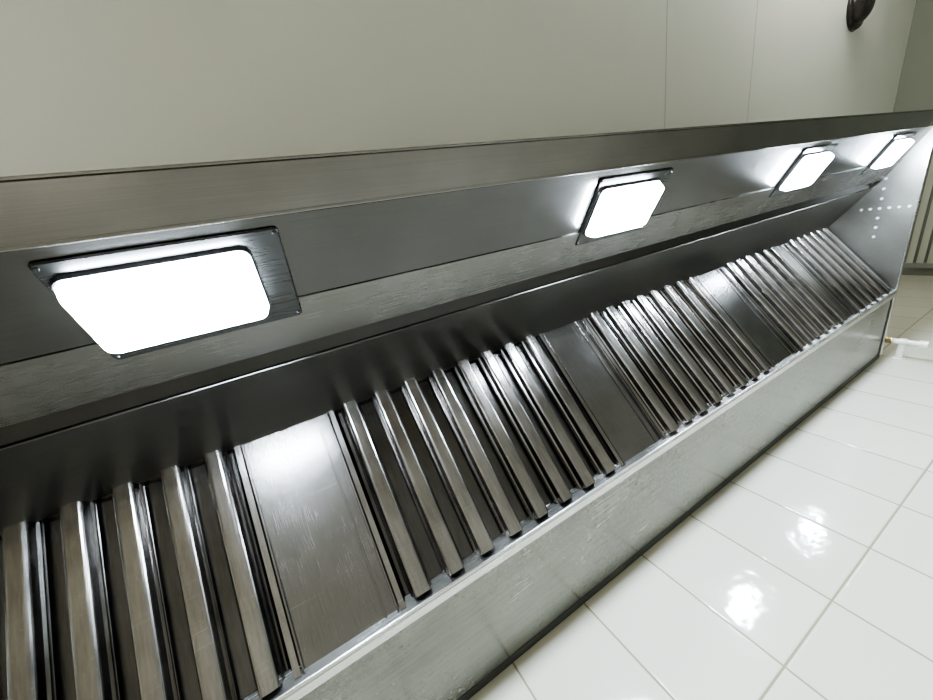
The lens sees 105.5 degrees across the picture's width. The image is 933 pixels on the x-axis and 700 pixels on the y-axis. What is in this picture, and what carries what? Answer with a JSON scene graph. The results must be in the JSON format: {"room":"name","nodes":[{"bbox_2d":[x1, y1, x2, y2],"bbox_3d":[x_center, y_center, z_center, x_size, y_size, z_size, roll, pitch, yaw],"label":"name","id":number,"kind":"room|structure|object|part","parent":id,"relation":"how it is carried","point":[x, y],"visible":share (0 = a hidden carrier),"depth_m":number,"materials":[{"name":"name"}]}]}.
{"room":"commercial kitchen","nodes":[
{"label":"commercial kitchen","id":0,"kind":"room"},
{"bbox_2d":[0,0,915,176],"bbox_3d":[0.022,-1.732,1.157,8.650,0.100,4.980,-20,-68,-25],"label":"ceiling","id":1,"kind":"structure","parent":0,"point":[85,85],"depth_m":1.17,"materials":[{"name":"white paint"}]},
{"bbox_2d":[664,0,667,128],"bbox_3d":[0.866,-2.011,1.511,0.004,0.002,4.780,-20,-68,-25],"label":"trim","id":2,"kind":"structure","parent":1,"relation":"attached to","point":[667,0],"depth_m":1.72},
{"bbox_2d":[747,2,757,120],"bbox_3d":[1.552,-2.254,1.843,0.004,0.002,4.780,-20,-68,-25],"label":"trim","id":3,"kind":"structure","parent":1,"relation":"attached to","point":[757,2],"depth_m":2.05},
{"bbox_2d":[846,0,875,31],"bbox_3d":[2.718,-2.387,2.468,0.280,0.165,0.280,-20,-68,-25],"label":"dome security camera","id":4,"kind":"object","parent":1,"relation":"attached to","point":[857,11],"visible":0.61,"depth_m":2.42,"materials":[{"name":"black plastic"}]},
{"bbox_2d":[469,275,932,699],"bbox_3d":[1.106,0.839,0.799,8.450,2.700,0.100,-20,-68,-25],"label":"wall","id":5,"kind":"structure","parent":0,"point":[808,575],"depth_m":1.09,"materials":[{"name":"tile"}]},
{"bbox_2d":[0,109,932,699],"bbox_3d":[0.252,0.117,1.119,4.734,0.437,1.300,-20,-68,-25],"label":"exhaust hood","id":6,"kind":"object","parent":5,"relation":"attached to","point":[473,418],"visible":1,"depth_m":0.80,"materials":[{"name":"metal"}]},
{"bbox_2d":[28,227,301,358],"bbox_3d":[-0.390,-0.079,0.509,0.262,0.101,0.142,-20,-68,-25],"label":"lamp","id":7,"kind":"object","parent":6,"relation":"attached to","point":[135,301],"visible":1,"depth_m":0.48,"materials":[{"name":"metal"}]},
{"bbox_3d":[-0.341,0.391,0.806,0.199,0.338,0.371,-20,-68,-25],"label":"filter blank panel","id":8,"kind":"part","parent":6,"relation":"part of","materials":[{"name":"metal"}]},
{"bbox_3d":[0.192,-0.100,1.080,4.708,0.165,0.205,-20,-68,-25],"label":"rail","id":9,"kind":"part","parent":6,"relation":"part of","materials":[{"name":"metal"}]},
{"bbox_3d":[0.424,0.573,1.094,4.708,0.006,0.354,-20,-68,-25],"label":"panel","id":10,"kind":"part","parent":6,"relation":"part of","materials":[{"name":"metal"}]},
{"bbox_3d":[0.443,0.113,1.186,0.187,0.338,0.371,-20,-68,-25],"label":"filter blank panel","id":11,"kind":"part","parent":6,"relation":"part of","materials":[{"name":"metal"}]},
{"bbox_2d":[575,168,673,244],"bbox_3d":[0.400,-0.359,0.891,0.262,0.101,0.142,-20,-68,-25],"label":"lamp","id":12,"kind":"object","parent":6,"relation":"attached to","point":[623,204],"visible":1,"depth_m":0.85,"materials":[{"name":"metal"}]},
{"bbox_3d":[1.222,-0.164,1.562,0.187,0.338,0.371,-20,-68,-25],"label":"filter blank panel","id":13,"kind":"part","parent":6,"relation":"part of","materials":[{"name":"metal"}]},
{"bbox_2d":[769,144,837,196],"bbox_3d":[1.235,-0.655,1.294,0.262,0.101,0.142,-20,-68,-25],"label":"lamp","id":14,"kind":"object","parent":6,"relation":"attached to","point":[812,161],"visible":1,"depth_m":1.25,"materials":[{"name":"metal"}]},
{"bbox_3d":[1.799,-0.368,1.841,0.092,0.338,0.371,-20,-68,-25],"label":"filter blank panel","id":15,"kind":"part","parent":6,"relation":"part of","materials":[{"name":"metal"}]},
{"bbox_3d":[2.270,-0.601,2.097,0.004,0.431,1.296,-20,-68,-25],"label":"panel","id":16,"kind":"part","parent":6,"relation":"part of","materials":[{"name":"metal"}]},
{"bbox_2d":[861,132,916,173],"bbox_3d":[1.968,-0.915,1.649,0.262,0.101,0.142,-20,-68,-25],"label":"lamp","id":17,"kind":"object","parent":6,"relation":"attached to","point":[900,143],"visible":1,"depth_m":1.61,"materials":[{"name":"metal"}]},
{"bbox_2d":[885,337,929,359],"bbox_3d":[2.531,-0.007,2.088,0.078,0.217,0.127,-20,-68,-25],"label":"drain pipe","id":18,"kind":"object","parent":5,"relation":"attached to","point":[902,342],"visible":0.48,"depth_m":2.07,"materials":[{"name":"white plastic"}]},
{"bbox_2d":[893,0,932,275],"bbox_3d":[4.379,-2.674,1.764,0.100,2.700,4.880,-20,-68,-25],"label":"wall","id":19,"kind":"structure","parent":0,"point":[915,87],"depth_m":3.02,"materials":[{"name":"paint"}]},
{"bbox_2d":[904,262,932,267],"bbox_3d":[4.215,-1.286,2.951,0.040,0.750,1.200,-20,-68,-25],"label":"frame","id":20,"kind":"object","parent":19,"relation":"attached to","point":[914,264],"visible":0.02,"depth_m":3.30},
{"bbox_2d":[906,156,932,262],"bbox_3d":[4.215,-1.287,2.953,0.032,0.678,1.120,-20,-68,-25],"label":"slats","id":21,"kind":"object","parent":19,"relation":"attached to","point":[929,182],"visible":0.6,"depth_m":3.22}
]}

